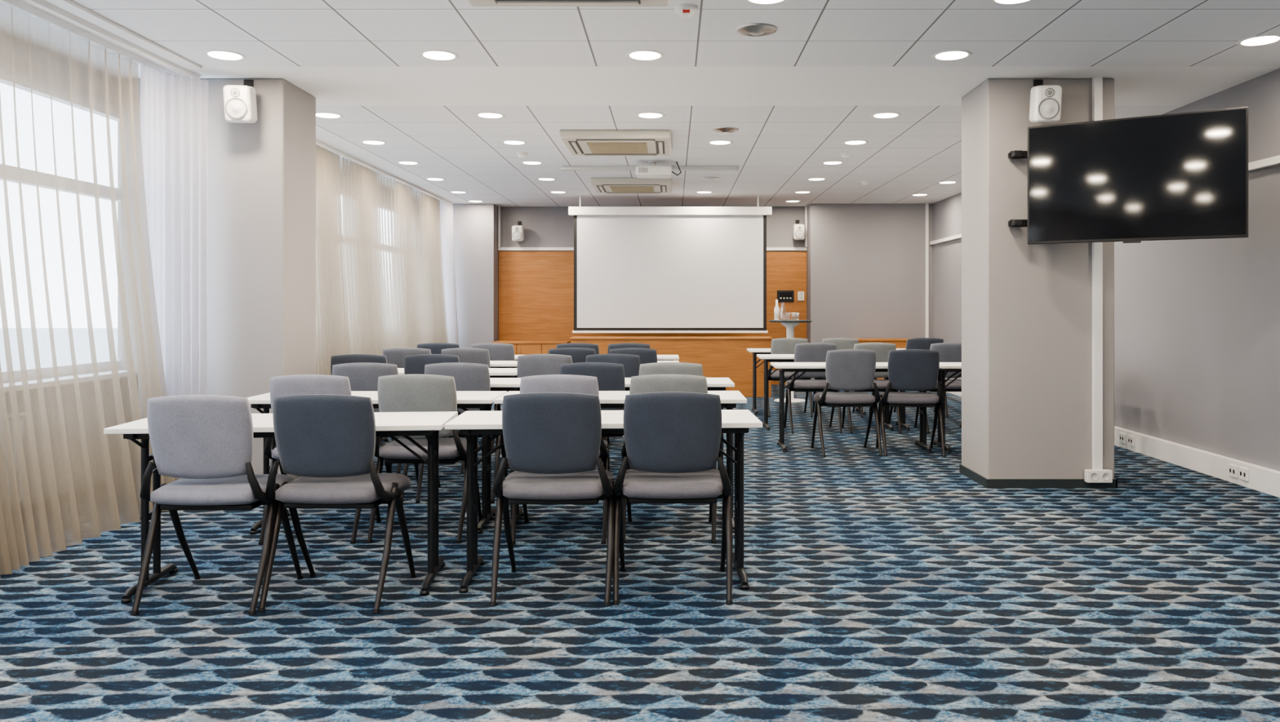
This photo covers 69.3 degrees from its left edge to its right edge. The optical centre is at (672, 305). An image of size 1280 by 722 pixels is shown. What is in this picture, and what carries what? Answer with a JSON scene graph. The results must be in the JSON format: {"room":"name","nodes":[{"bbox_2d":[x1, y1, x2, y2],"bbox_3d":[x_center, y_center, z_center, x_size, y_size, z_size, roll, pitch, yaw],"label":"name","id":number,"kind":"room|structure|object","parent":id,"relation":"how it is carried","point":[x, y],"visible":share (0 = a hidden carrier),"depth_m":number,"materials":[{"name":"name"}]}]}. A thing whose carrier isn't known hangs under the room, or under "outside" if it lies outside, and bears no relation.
{"room":"lecture hall","nodes":[
{"label":"lecture hall","id":0,"kind":"room"},
{"bbox_2d":[138,78,315,479],"bbox_3d":[-3.195,-0.150,6.560,1.110,2.780,0.580,0,0,0],"label":"column","id":1,"kind":"structure","parent":0,"point":[261,298],"depth_m":6.27,"materials":[{"name":"grey paint"}]},
{"bbox_2d":[222,80,257,123],"bbox_3d":[-2.858,-1.362,6.137,0.170,0.326,0.265,0,0,-6],"label":"loudspeaker","id":2,"kind":"object","parent":1,"relation":"attached to","point":[239,101],"visible":1,"depth_m":6.03,"materials":[{"name":"white plastic"}]},
{"bbox_2d":[0,384,1279,721],"bbox_3d":[0.100,1.290,5.425,8.100,0.100,18.450,0,0,0],"label":"floor","id":3,"kind":"structure","parent":0,"point":[900,586],"depth_m":3.77,"materials":[{"name":"carpet"}]},
{"bbox_2d":[130,395,302,615],"bbox_3d":[-1.920,0.803,3.945,0.514,0.880,0.511,0,0,0],"label":"chair","id":4,"kind":"object","parent":3,"relation":"on","point":[204,442],"visible":0.89,"depth_m":3.74,"materials":[{"name":"grey fabric"}]},
{"bbox_2d":[103,411,457,604],"bbox_3d":[-1.690,0.875,4.125,1.370,0.730,0.500,0,0,-5],"label":"folding table","id":5,"kind":"object","parent":3,"relation":"on","point":[392,424],"visible":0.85,"depth_m":4.09,"materials":[{"name":"white laminate"}]},
{"bbox_2d":[258,374,381,544],"bbox_3d":[-1.904,0.803,5.038,0.514,0.880,0.511,0,0,-2],"label":"chair","id":6,"kind":"object","parent":3,"relation":"on","point":[298,384],"visible":0.2,"depth_m":4.81,"materials":[{"name":"grey fabric"}]},
{"bbox_2d":[257,394,416,613],"bbox_3d":[-1.421,0.803,3.975,0.514,0.880,0.511,0,0,2],"label":"chair","id":7,"kind":"object","parent":3,"relation":"on","point":[328,441],"visible":1,"depth_m":3.77,"materials":[{"name":"fabric"}]},
{"bbox_2d":[330,354,396,468],"bbox_3d":[-2.329,0.803,7.042,0.514,0.880,0.511,0,0,-2],"label":"chair","id":8,"kind":"object","parent":3,"relation":"on","point":[349,358],"visible":0.06,"depth_m":6.80,"materials":[{"name":"fabric"}]},
{"bbox_2d":[332,362,418,502],"bbox_3d":[-1.949,0.803,6.039,0.514,0.880,0.511,0,0,-2],"label":"chair","id":9,"kind":"object","parent":3,"relation":"on","point":[363,376],"visible":0.09,"depth_m":5.80,"materials":[{"name":"grey fabric"}]},
{"bbox_2d":[246,391,506,534],"bbox_3d":[-1.665,0.875,5.235,1.370,0.730,0.500,0,0,-1],"label":"folding table","id":10,"kind":"object","parent":3,"relation":"on","point":[482,400],"visible":0.48,"depth_m":5.17,"materials":[{"name":"white laminate"}]},
{"bbox_2d":[378,347,445,448],"bbox_3d":[-2.269,0.803,8.069,0.514,0.880,0.511,0,0,-2],"label":"chair","id":11,"kind":"object","parent":3,"relation":"on","point":[393,356],"visible":0.09,"depth_m":7.83,"materials":[{"name":"grey fabric"}]},
{"bbox_2d":[366,374,481,543],"bbox_3d":[-1.341,0.803,5.065,0.514,0.880,0.511,0,0,2],"label":"chair","id":12,"kind":"object","parent":3,"relation":"on","point":[397,393],"visible":0.66,"depth_m":4.86,"materials":[{"name":"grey fabric"}]},
{"bbox_2d":[396,354,478,473],"bbox_3d":[-1.780,0.803,7.048,0.514,0.880,0.511,0,0,1],"label":"chair","id":13,"kind":"object","parent":3,"relation":"on","point":[413,364],"visible":0.19,"depth_m":6.81,"materials":[{"name":"fabric"}]},
{"bbox_2d":[417,342,459,354],"bbox_3d":[-2.259,0.803,9.086,0.514,0.880,0.511,0,0,-2],"label":"chair","id":14,"kind":"object","parent":3,"relation":"on","point":[435,348],"visible":0.12,"depth_m":8.85,"materials":[{"name":"fabric"}]},
{"bbox_2d":[380,360,517,442],"bbox_3d":[-2.005,0.875,8.235,1.370,0.730,0.500,0,0,-1],"label":"folding table","id":15,"kind":"object","parent":3,"relation":"on","point":[493,364],"visible":0.17,"depth_m":8.07,"materials":[{"name":"white laminate"}]},
{"bbox_2d":[397,368,517,468],"bbox_3d":[-1.865,0.875,7.235,1.370,0.730,0.500,0,0,-1],"label":"folding table","id":16,"kind":"object","parent":3,"relation":"on","point":[494,372],"visible":0.16,"depth_m":7.06,"materials":[{"name":"white laminate"}]},
{"bbox_2d":[415,362,507,502],"bbox_3d":[-1.360,0.803,6.040,0.514,0.880,0.511,0,0,1],"label":"chair","id":17,"kind":"object","parent":3,"relation":"on","point":[467,376],"visible":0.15,"depth_m":5.81,"materials":[{"name":"grey fabric"}]},
{"bbox_2d":[440,347,501,450],"bbox_3d":[-1.760,0.803,8.058,0.514,0.880,0.511,0,0,1],"label":"chair","id":18,"kind":"object","parent":3,"relation":"on","point":[466,355],"visible":0.1,"depth_m":7.82,"materials":[{"name":"grey fabric"}]},
{"bbox_2d":[471,342,515,360],"bbox_3d":[-1.720,0.803,9.052,0.514,0.880,0.511,0,0,1],"label":"chair","id":19,"kind":"object","parent":3,"relation":"on","point":[497,352],"visible":0.13,"depth_m":8.82,"materials":[{"name":"grey fabric"}]},
{"bbox_2d":[489,377,520,404],"bbox_3d":[-1.665,0.875,6.235,1.370,0.730,0.500,0,0,-1],"label":"folding table","id":20,"kind":"object","parent":3,"relation":"on","point":[507,384],"visible":0.09,"depth_m":6.06,"materials":[{"name":"white laminate"}]},
{"bbox_2d":[491,341,570,355],"bbox_3d":[-2.095,0.890,13.727,1.110,0.700,0.505,0,0,0],"label":"base cabinet","id":21,"kind":"object","parent":3,"relation":"on","point":[521,348],"visible":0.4,"depth_m":13.50,"materials":[{"name":"brown wood"}]},
{"bbox_2d":[516,354,572,377],"bbox_3d":[-0.950,0.803,7.072,0.514,0.880,0.511,0,0,0],"label":"chair","id":22,"kind":"object","parent":3,"relation":"on","point":[531,365],"visible":0.13,"depth_m":6.84,"materials":[{"name":"grey fabric"}]},
{"bbox_2d":[489,392,614,606],"bbox_3d":[-0.505,0.803,4.054,0.514,0.880,0.511,0,0,0],"label":"chair","id":23,"kind":"object","parent":3,"relation":"on","point":[552,441],"visible":0.99,"depth_m":3.85,"materials":[{"name":"fabric"}]},
{"bbox_2d":[511,374,609,544],"bbox_3d":[-0.597,0.803,5.037,0.514,0.880,0.511,0,0,-1],"label":"chair","id":24,"kind":"object","parent":3,"relation":"on","point":[571,384],"visible":0.3,"depth_m":4.81,"materials":[{"name":"grey fabric"}]},
{"bbox_2d":[547,347,603,438],"bbox_3d":[-0.860,0.803,8.093,0.514,0.880,0.511,0,0,0],"label":"chair","id":25,"kind":"object","parent":3,"relation":"on","point":[578,355],"visible":0.06,"depth_m":7.85,"materials":[{"name":"fabric"}]},
{"bbox_2d":[555,342,599,355],"bbox_3d":[-0.910,0.803,9.043,0.514,0.880,0.511,0,0,0],"label":"chair","id":26,"kind":"object","parent":3,"relation":"on","point":[592,346],"visible":0.03,"depth_m":8.80,"materials":[{"name":"fabric"}]},
{"bbox_2d":[560,362,630,469],"bbox_3d":[-0.510,0.803,6.060,0.514,0.880,0.511,0,0,0],"label":"chair","id":27,"kind":"object","parent":3,"relation":"on","point":[610,376],"visible":0.09,"depth_m":5.83,"materials":[{"name":"fabric"}]},
{"bbox_2d":[444,409,762,593],"bbox_3d":[-0.303,0.875,4.235,1.370,0.730,0.500,0,0,-2],"label":"folding table","id":28,"kind":"object","parent":3,"relation":"on","point":[470,424],"visible":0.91,"depth_m":4.15,"materials":[{"name":"white laminate"}]},
{"bbox_2d":[585,354,639,377],"bbox_3d":[-0.450,0.803,7.091,0.514,0.880,0.511,0,0,-1],"label":"chair","id":29,"kind":"object","parent":3,"relation":"on","point":[631,363],"visible":0.05,"depth_m":6.86,"materials":[{"name":"fabric"}]},
{"bbox_2d":[493,391,746,533],"bbox_3d":[-0.285,0.875,5.250,1.370,0.730,0.500,0,0,-1],"label":"folding table","id":30,"kind":"object","parent":3,"relation":"on","point":[608,399],"visible":0.37,"depth_m":5.19,"materials":[{"name":"white laminate"}]},
{"bbox_2d":[607,342,650,354],"bbox_3d":[-0.420,0.803,9.042,0.514,0.880,0.511,0,0,-1],"label":"chair","id":31,"kind":"object","parent":3,"relation":"on","point":[615,346],"visible":0.05,"depth_m":8.80,"materials":[{"name":"fabric"}]},
{"bbox_2d":[603,347,657,444],"bbox_3d":[-0.340,0.803,8.037,0.514,0.880,0.511,0,0,-1],"label":"chair","id":32,"kind":"object","parent":3,"relation":"on","point":[646,356],"visible":0.09,"depth_m":7.80,"materials":[{"name":"fabric"}]},
{"bbox_2d":[657,355,679,360],"bbox_3d":[-0.625,0.875,9.250,1.370,0.730,0.500,0,0,-1],"label":"folding table","id":33,"kind":"object","parent":3,"relation":"on","point":[660,357],"visible":0.09,"depth_m":9.07,"materials":[{"name":"white laminate"}]},
{"bbox_2d":[621,374,716,543],"bbox_3d":[-0.018,0.803,5.061,0.514,0.880,0.511,0,0,1],"label":"chair","id":34,"kind":"object","parent":3,"relation":"on","point":[651,383],"visible":0.22,"depth_m":4.83,"materials":[{"name":"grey fabric"}]},
{"bbox_2d":[638,362,702,376],"bbox_3d":[-0.015,0.803,6.084,0.514,0.880,0.511,0,0,-1],"label":"chair","id":35,"kind":"object","parent":3,"relation":"on","point":[658,368],"visible":0.09,"depth_m":5.84,"materials":[{"name":"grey fabric"}]},
{"bbox_2d":[569,337,773,396],"bbox_3d":[-0.020,0.840,12.695,2.740,0.800,0.470,0,0,0],"label":"desk","id":36,"kind":"object","parent":3,"relation":"on","point":[729,357],"depth_m":12.48,"materials":[{"name":"brown wood"}]},
{"bbox_2d":[612,391,733,604],"bbox_3d":[0.000,0.803,4.074,0.514,0.880,0.511,0,0,0],"label":"chair","id":37,"kind":"object","parent":3,"relation":"on","point":[673,439],"visible":1,"depth_m":3.87,"materials":[{"name":"fabric"}]},
{"bbox_2d":[624,377,734,470],"bbox_3d":[-0.285,0.875,6.250,1.370,0.730,0.500,0,0,-1],"label":"folding table","id":38,"kind":"object","parent":3,"relation":"on","point":[713,384],"visible":0.16,"depth_m":6.08,"materials":[{"name":"white laminate"}]},
{"bbox_2d":[768,320,811,403],"bbox_3d":[1.520,0.718,11.950,0.550,1.045,0.550,0,0,0],"label":"pedestal table","id":39,"kind":"object","parent":3,"relation":"on","point":[789,325],"visible":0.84,"depth_m":11.90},
{"bbox_2d":[773,299,779,319],"bbox_3d":[1.350,0.059,11.980,0.100,0.270,0.080,0,0,0],"label":"bottle","id":40,"kind":"object","parent":39,"relation":"on","point":[776,310],"visible":1,"depth_m":11.96,"materials":[{"name":"glass"}]},
{"bbox_2d":[768,337,813,417],"bbox_3d":[1.300,0.803,10.454,0.514,0.880,0.511,0,0,0],"label":"chair","id":41,"kind":"object","parent":3,"relation":"on","point":[782,345],"visible":0.44,"depth_m":10.23,"materials":[{"name":"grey fabric"}]},
{"bbox_2d":[746,348,866,415],"bbox_3d":[1.555,0.875,10.650,1.370,0.730,0.500,0,0,1],"label":"folding table","id":42,"kind":"object","parent":3,"relation":"on","point":[754,351],"visible":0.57,"depth_m":10.59,"materials":[{"name":"white laminate"}]},
{"bbox_2d":[784,342,842,434],"bbox_3d":[1.381,0.803,9.155,0.514,0.880,0.511,0,0,-2],"label":"chair","id":43,"kind":"object","parent":3,"relation":"on","point":[806,352],"visible":0.7,"depth_m":8.95,"materials":[{"name":"grey fabric"}]},
{"bbox_2d":[756,354,893,431],"bbox_3d":[1.555,0.875,9.350,1.370,0.730,0.500,0,0,1],"label":"folding table","id":44,"kind":"object","parent":3,"relation":"on","point":[767,358],"visible":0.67,"depth_m":9.29,"materials":[{"name":"white laminate"}]},
{"bbox_2d":[812,337,863,417],"bbox_3d":[1.860,0.803,10.454,0.514,0.880,0.511,0,0,0],"label":"chair","id":45,"kind":"object","parent":3,"relation":"on","point":[842,343],"visible":0.17,"depth_m":10.22,"materials":[{"name":"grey fabric"}]},
{"bbox_2d":[810,349,882,457],"bbox_3d":[1.458,0.803,7.805,0.514,0.880,0.511,0,0,-3],"label":"chair","id":46,"kind":"object","parent":3,"relation":"on","point":[846,370],"visible":1,"depth_m":7.61,"materials":[{"name":"grey fabric"}]},
{"bbox_2d":[770,362,939,453],"bbox_3d":[1.555,0.875,8.000,1.370,0.730,0.500,0,0,1],"label":"folding table","id":47,"kind":"object","parent":3,"relation":"on","point":[796,367],"visible":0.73,"depth_m":7.94,"materials":[{"name":"white laminate"}]},
{"bbox_2d":[841,342,902,434],"bbox_3d":[1.960,0.803,9.155,0.514,0.880,0.511,0,0,0],"label":"chair","id":48,"kind":"object","parent":3,"relation":"on","point":[882,350],"visible":0.35,"depth_m":8.94,"materials":[{"name":"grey fabric"}]},
{"bbox_2d":[852,337,915,379],"bbox_3d":[3.290,0.870,13.703,1.160,0.740,0.555,0,0,0],"label":"base cabinet","id":49,"kind":"object","parent":3,"relation":"on","point":[900,343],"visible":0.19,"depth_m":13.45,"materials":[{"name":"brown wood"}]},
{"bbox_2d":[895,390,910,431],"bbox_3d":[2.935,0.875,9.350,1.370,0.730,0.500,0,0,0],"label":"folding table","id":50,"kind":"object","parent":3,"relation":"on","point":[902,410],"visible":0.14,"depth_m":9.28,"materials":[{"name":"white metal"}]},
{"bbox_2d":[875,349,946,457],"bbox_3d":[1.998,0.803,7.805,0.514,0.880,0.511,0,0,4],"label":"chair","id":51,"kind":"object","parent":3,"relation":"on","point":[908,370],"visible":0.98,"depth_m":7.60,"materials":[{"name":"fabric"}]},
{"bbox_2d":[893,337,948,417],"bbox_3d":[2.800,0.803,10.454,0.514,0.880,0.511,0,0,0],"label":"chair","id":52,"kind":"object","parent":3,"relation":"on","point":[925,344],"visible":0.22,"depth_m":10.22,"materials":[{"name":"fabric"}]},
{"bbox_2d":[914,342,961,434],"bbox_3d":[2.700,0.803,9.155,0.514,0.880,0.511,0,0,0],"label":"chair","id":53,"kind":"object","parent":3,"relation":"on","point":[948,352],"visible":0.3,"depth_m":8.93,"materials":[{"name":"grey fabric"}]},
{"bbox_2d":[933,362,961,453],"bbox_3d":[2.935,0.875,8.000,1.370,0.730,0.500,0,0,0],"label":"folding table","id":54,"kind":"object","parent":3,"relation":"on","point":[944,367],"visible":0.34,"depth_m":7.93,"materials":[{"name":"white laminate"}]},
{"bbox_2d":[19,0,1279,206],"bbox_3d":[0.100,-1.600,5.425,8.100,0.120,18.450,0,0,0],"label":"ceiling","id":55,"kind":"structure","parent":0,"point":[793,94],"depth_m":6.11,"materials":[{"name":"tile"}]},
{"bbox_2d":[0,0,178,75],"bbox_3d":[-3.330,-1.520,2.250,0.060,0.040,7.900,0,0,0],"label":"rail","id":56,"kind":"object","parent":55,"relation":"attached to","point":[17,5],"visible":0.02,"depth_m":5.14,"materials":[{"name":"metal"}]},
{"bbox_2d":[0,3,178,578],"bbox_3d":[-3.181,-0.136,3.995,0.361,2.728,3.491,0,0,0],"label":"sheer curtain","id":57,"kind":"object","parent":56,"relation":"hanging from","point":[81,356],"visible":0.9,"depth_m":4.90,"materials":[{"name":"fabric"}]},
{"bbox_2d":[140,64,208,479],"bbox_3d":[-3.236,-0.136,5.983,0.120,2.728,0.482,0,0,25],"label":"sheer curtain","id":58,"kind":"object","parent":56,"relation":"hanging from","point":[174,108],"visible":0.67,"depth_m":6.02,"materials":[{"name":"fabric"}]},
{"bbox_2d":[24,0,201,79],"bbox_3d":[-3.085,-1.530,1.185,0.090,0.020,9.570,0,0,0],"label":"trim","id":59,"kind":"structure","parent":55,"relation":"attached to","point":[69,6],"depth_m":5.16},
{"bbox_2d":[203,49,246,61],"bbox_3d":[-2.760,-1.537,5.700,0.242,0.006,0.242,0,0,0],"label":"recessed light","id":60,"kind":"object","parent":55,"relation":"in","point":[226,55],"visible":1,"depth_m":5.69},
{"bbox_2d":[315,112,342,119],"bbox_3d":[-2.800,-1.537,7.500,0.242,0.006,0.242,0,0,0],"label":"recessed light","id":61,"kind":"object","parent":55,"relation":"in","point":[322,115],"visible":0.84,"depth_m":7.49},
{"bbox_2d":[360,140,386,145],"bbox_3d":[-2.830,-1.537,8.750,0.242,0.006,0.242,0,0,0],"label":"recessed light","id":62,"kind":"object","parent":55,"relation":"in","point":[366,142],"visible":1,"depth_m":8.72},
{"bbox_2d":[315,140,452,204],"bbox_3d":[-3.350,-1.520,10.415,0.060,0.040,7.070,0,0,0],"label":"rail","id":63,"kind":"object","parent":55,"relation":"attached to","point":[328,148],"visible":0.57,"depth_m":10.34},
{"bbox_2d":[315,145,351,375],"bbox_3d":[-3.255,-0.136,8.100,0.250,2.728,2.401,0,0,0],"label":"sheer curtain","id":64,"kind":"object","parent":63,"relation":"hanging from","point":[332,329],"visible":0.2,"depth_m":8.85,"materials":[{"name":"fabric"}]},
{"bbox_2d":[339,156,448,355],"bbox_3d":[-3.255,-0.136,11.265,0.248,2.728,3.870,0,0,0],"label":"sheer curtain","id":65,"kind":"object","parent":63,"relation":"hanging from","point":[392,238],"visible":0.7,"depth_m":10.80,"materials":[{"name":"fabric"}]},
{"bbox_2d":[440,200,458,344],"bbox_3d":[-3.264,-0.136,13.571,0.164,2.728,0.651,0,0,4],"label":"sheer curtain","id":66,"kind":"object","parent":63,"relation":"hanging from","point":[446,209],"visible":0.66,"depth_m":13.61,"materials":[{"name":"fabric"}]},
{"bbox_2d":[418,49,458,61],"bbox_3d":[-1.440,-1.537,5.700,0.242,0.006,0.242,0,0,0],"label":"recessed light","id":67,"kind":"object","parent":55,"relation":"in","point":[433,55],"visible":1,"depth_m":5.69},
{"bbox_2d":[475,112,505,119],"bbox_3d":[-1.480,-1.537,7.500,0.242,0.006,0.242,0,0,0],"label":"recessed light","id":68,"kind":"object","parent":55,"relation":"in","point":[483,115],"visible":1,"depth_m":7.48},
{"bbox_2d":[501,140,527,145],"bbox_3d":[-1.500,-1.537,8.750,0.242,0.006,0.242,0,0,0],"label":"recessed light","id":69,"kind":"object","parent":55,"relation":"in","point":[505,142],"visible":1,"depth_m":8.72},
{"bbox_2d":[466,0,669,6],"bbox_3d":[-0.505,-1.494,4.060,0.980,0.092,0.980,0,0,0],"label":"air conditioner","id":70,"kind":"object","parent":55,"relation":"attached to","point":[472,2],"visible":1,"depth_m":4.45,"materials":[{"name":"beige plastic"}]},
{"bbox_2d":[559,129,671,156],"bbox_3d":[-0.505,-1.494,8.600,0.980,0.092,0.980,0,0,0],"label":"air conditioner","id":71,"kind":"object","parent":55,"relation":"attached to","point":[588,143],"visible":1,"depth_m":8.30,"materials":[{"name":"beige plastic"}]},
{"bbox_2d":[590,177,671,194],"bbox_3d":[-0.505,-1.494,11.650,0.980,0.092,0.980,0,0,0],"label":"air conditioner","id":72,"kind":"object","parent":55,"relation":"attached to","point":[601,185],"visible":0.98,"depth_m":11.31,"materials":[{"name":"beige plastic"}]},
{"bbox_2d":[625,49,664,61],"bbox_3d":[-0.170,-1.537,5.700,0.242,0.006,0.242,0,0,0],"label":"recessed light","id":73,"kind":"object","parent":55,"relation":"in","point":[642,55],"visible":1,"depth_m":5.69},
{"bbox_2d":[635,112,665,119],"bbox_3d":[-0.180,-1.537,7.500,0.242,0.006,0.242,0,0,0],"label":"recessed light","id":74,"kind":"object","parent":55,"relation":"in","point":[642,115],"visible":1,"depth_m":7.48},
{"bbox_2d":[635,160,681,178],"bbox_3d":[-0.147,-1.459,9.911,0.486,0.167,0.308,0,0,0],"label":"ceiling projector","id":75,"kind":"object","parent":55,"relation":"attached to","point":[653,171],"depth_m":9.76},
{"bbox_2d":[568,195,772,333],"bbox_3d":[-0.035,-0.573,13.005,2.850,1.935,0.130,0,0,0],"label":"projection screen","id":76,"kind":"object","parent":55,"relation":"hanging from","point":[637,269],"visible":1,"depth_m":13.00,"materials":[{"name":"fabric"}]},
{"bbox_2d":[674,4,697,18],"bbox_3d":[0.070,-1.515,4.780,0.120,0.050,0.120,0,0,0],"label":"sensor","id":77,"kind":"object","parent":55,"relation":"attached to","point":[685,11],"visible":1,"depth_m":4.75,"materials":[{"name":"white plastic"}]},
{"bbox_2d":[707,140,733,145],"bbox_3d":[0.450,-1.537,8.750,0.242,0.006,0.242,0,0,0],"label":"recessed light","id":78,"kind":"object","parent":55,"relation":"in","point":[713,142],"visible":1,"depth_m":8.72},
{"bbox_2d":[712,127,738,133],"bbox_3d":[0.465,-1.526,8.100,0.230,0.028,0.230,0,0,0],"label":"valve","id":79,"kind":"object","parent":55,"relation":"attached to","point":[721,130],"visible":1,"depth_m":8.06,"materials":[{"name":"metal"}]},
{"bbox_2d":[736,22,777,36],"bbox_3d":[0.470,-1.526,5.160,0.230,0.028,0.230,0,0,0],"label":"valve","id":80,"kind":"object","parent":55,"relation":"attached to","point":[756,29],"visible":1,"depth_m":5.12,"materials":[{"name":"metal"}]},
{"bbox_2d":[743,0,788,5],"bbox_3d":[0.470,-1.537,4.620,0.242,0.006,0.242,0,0,0],"label":"recessed light","id":81,"kind":"object","parent":55,"relation":"in","point":[759,2],"visible":1,"depth_m":4.68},
{"bbox_2d":[842,140,868,145],"bbox_3d":[1.730,-1.537,8.750,0.242,0.006,0.242,0,0,0],"label":"recessed light","id":82,"kind":"object","parent":55,"relation":"in","point":[851,142],"visible":1,"depth_m":8.73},
{"bbox_2d":[871,112,901,119],"bbox_3d":[1.730,-1.537,7.500,0.242,0.006,0.242,0,0,0],"label":"recessed light","id":83,"kind":"object","parent":55,"relation":"in","point":[881,115],"visible":1,"depth_m":7.48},
{"bbox_2d":[931,49,972,61],"bbox_3d":[1.720,-1.537,5.700,0.242,0.006,0.242,0,0,0],"label":"recessed light","id":84,"kind":"object","parent":55,"relation":"in","point":[956,55],"visible":1,"depth_m":5.69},
{"bbox_2d":[989,0,1034,5],"bbox_3d":[1.710,-1.537,4.620,0.242,0.006,0.242,0,0,0],"label":"recessed light","id":85,"kind":"object","parent":55,"relation":"in","point":[1002,2],"visible":1,"depth_m":4.68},
{"bbox_2d":[1235,34,1279,47],"bbox_3d":[3.420,-1.537,5.380,0.242,0.006,0.242,0,0,0],"label":"recessed light","id":86,"kind":"object","parent":55,"relation":"in","point":[1262,40],"visible":1,"depth_m":5.38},
{"bbox_2d":[561,165,738,170],"bbox_3d":[-0.250,-1.517,10.240,1.960,0.045,0.080,0,0,0],"label":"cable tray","id":87,"kind":"object","parent":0,"point":[563,167],"depth_m":10.20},
{"bbox_2d":[452,204,933,379],"bbox_3d":[0.000,-0.150,14.345,7.900,2.780,0.610,0,0,0],"label":"wall","id":88,"kind":"structure","parent":0,"point":[866,263],"depth_m":14.04,"materials":[{"name":"grey paint"}]},
{"bbox_2d":[497,206,500,247],"bbox_3d":[-2.695,-1.222,14.387,0.030,0.635,0.054,0,0,0],"label":"trim","id":89,"kind":"structure","parent":88,"relation":"attached to","point":[499,207],"depth_m":14.36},
{"bbox_2d":[511,221,524,241],"bbox_3d":[-2.390,-1.147,14.317,0.170,0.326,0.265,0,0,0],"label":"loudspeaker","id":90,"kind":"object","parent":88,"relation":"attached to","point":[517,231],"visible":1,"depth_m":14.21,"materials":[{"name":"white plastic"}]},
{"bbox_2d":[497,247,806,250],"bbox_3d":[-0.312,-0.875,14.420,4.805,0.050,0.060,0,0,0],"label":"trim","id":91,"kind":"structure","parent":88,"relation":"attached to","point":[499,248],"depth_m":14.39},
{"bbox_2d":[498,251,806,384],"bbox_3d":[-0.312,0.200,14.432,4.805,2.080,0.035,0,0,0],"label":"wood wall panel","id":92,"kind":"object","parent":88,"relation":"attached to","point":[536,288],"visible":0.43,"depth_m":14.41,"materials":[{"name":"brown wood"}]},
{"bbox_2d":[777,290,794,302],"bbox_3d":[1.760,-0.140,14.402,0.260,0.180,0.025,0,0,0],"label":"wall control panel","id":93,"kind":"object","parent":92,"relation":"attached to","point":[782,295],"visible":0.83,"depth_m":14.39,"materials":[{"name":"black plastic"}]},
{"bbox_2d":[792,220,804,239],"bbox_3d":[1.950,-1.167,14.317,0.170,0.326,0.265,0,0,0],"label":"loudspeaker","id":94,"kind":"object","parent":88,"relation":"attached to","point":[798,229],"visible":1,"depth_m":14.21,"materials":[{"name":"white plastic"}]},
{"bbox_2d":[804,206,807,247],"bbox_3d":[2.075,-1.222,14.387,0.030,0.635,0.054,0,0,0],"label":"trim","id":95,"kind":"structure","parent":88,"relation":"attached to","point":[806,207],"depth_m":14.36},
{"bbox_2d":[925,203,928,337],"bbox_3d":[3.860,-0.220,14.025,0.040,2.640,0.030,0,0,0],"label":"trim","id":96,"kind":"structure","parent":88,"relation":"attached to","point":[926,204],"depth_m":14.01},
{"bbox_2d":[961,78,1114,479],"bbox_3d":[2.568,-0.150,6.560,0.863,2.780,0.580,0,0,0],"label":"column","id":97,"kind":"structure","parent":0,"point":[1027,309],"depth_m":6.27,"materials":[{"name":"grey paint"}]},
{"bbox_2d":[1008,151,1027,226],"bbox_3d":[2.628,-0.780,6.152,0.742,0.600,0.256,0,0,21],"label":"wall bracket","id":98,"kind":"object","parent":97,"relation":"attached to","point":[1012,154],"visible":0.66,"depth_m":6.20,"materials":[{"name":"black plastic"}]},
{"bbox_2d":[1027,106,1248,244],"bbox_3d":[2.895,-0.784,5.824,1.242,0.787,0.080,0,0,30],"label":"tv","id":99,"kind":"object","parent":98,"relation":"attached to","point":[1183,175],"visible":1,"depth_m":5.77,"materials":[{"name":"black plastic"}]},
{"bbox_2d":[959,464,1117,488],"bbox_3d":[2.568,1.210,6.554,0.887,0.060,0.592,0,0,0],"label":"baseboard","id":100,"kind":"structure","parent":97,"relation":"attached to","point":[987,483],"depth_m":6.26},
{"bbox_2d":[1029,80,1062,123],"bbox_3d":[2.465,-1.362,6.137,0.170,0.326,0.265,0,0,5],"label":"loudspeaker","id":101,"kind":"object","parent":97,"relation":"attached to","point":[1045,107],"visible":1,"depth_m":6.03,"materials":[{"name":"white plastic"}]},
{"bbox_2d":[1092,76,1102,470],"bbox_3d":[2.873,-0.200,6.253,0.055,2.680,0.035,0,0,0],"label":"cable duct","id":102,"kind":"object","parent":97,"relation":"attached to","point":[1097,82],"depth_m":6.24,"materials":[{"name":"plastic"}]},
{"bbox_2d":[1084,469,1112,483],"bbox_3d":[2.870,1.153,6.230,0.170,0.085,0.054,0,0,0],"label":"power outlet","id":103,"kind":"object","parent":97,"relation":"attached to","point":[1091,476],"visible":1,"depth_m":6.21,"materials":[{"name":"white plastic"}]},
{"bbox_2d":[933,68,1279,471],"bbox_3d":[4.050,-0.150,5.425,0.200,2.780,18.450,0,0,0],"label":"wall","id":104,"kind":"structure","parent":0,"point":[1197,322],"depth_m":6.89,"materials":[{"name":"grey paint"}]},
{"bbox_2d":[929,155,1279,244],"bbox_3d":[3.928,-0.940,5.220,0.045,0.050,17.640,0,0,0],"label":"trim","id":105,"kind":"structure","parent":104,"relation":"attached to","point":[1273,161],"depth_m":6.19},
{"bbox_2d":[946,391,1279,497],"bbox_3d":[3.925,1.160,5.220,0.050,0.160,17.640,0,0,0],"label":"baseboard","id":106,"kind":"structure","parent":104,"relation":"attached to","point":[1261,479],"depth_m":6.84,"materials":[{"name":"plastic"}]},
{"bbox_2d":[1228,464,1237,478],"bbox_3d":[3.892,1.153,6.420,0.017,0.085,0.090,0,0,0],"label":"power outlet","id":107,"kind":"object","parent":104,"relation":"attached to","point":[1233,469],"visible":1,"depth_m":6.41,"materials":[{"name":"white plastic"}]},
{"bbox_2d":[1239,466,1248,481],"bbox_3d":[3.892,1.153,6.300,0.017,0.085,0.090,0,0,0],"label":"power outlet","id":108,"kind":"object","parent":104,"relation":"attached to","point":[1243,473],"visible":1,"depth_m":6.29,"materials":[{"name":"white plastic"}]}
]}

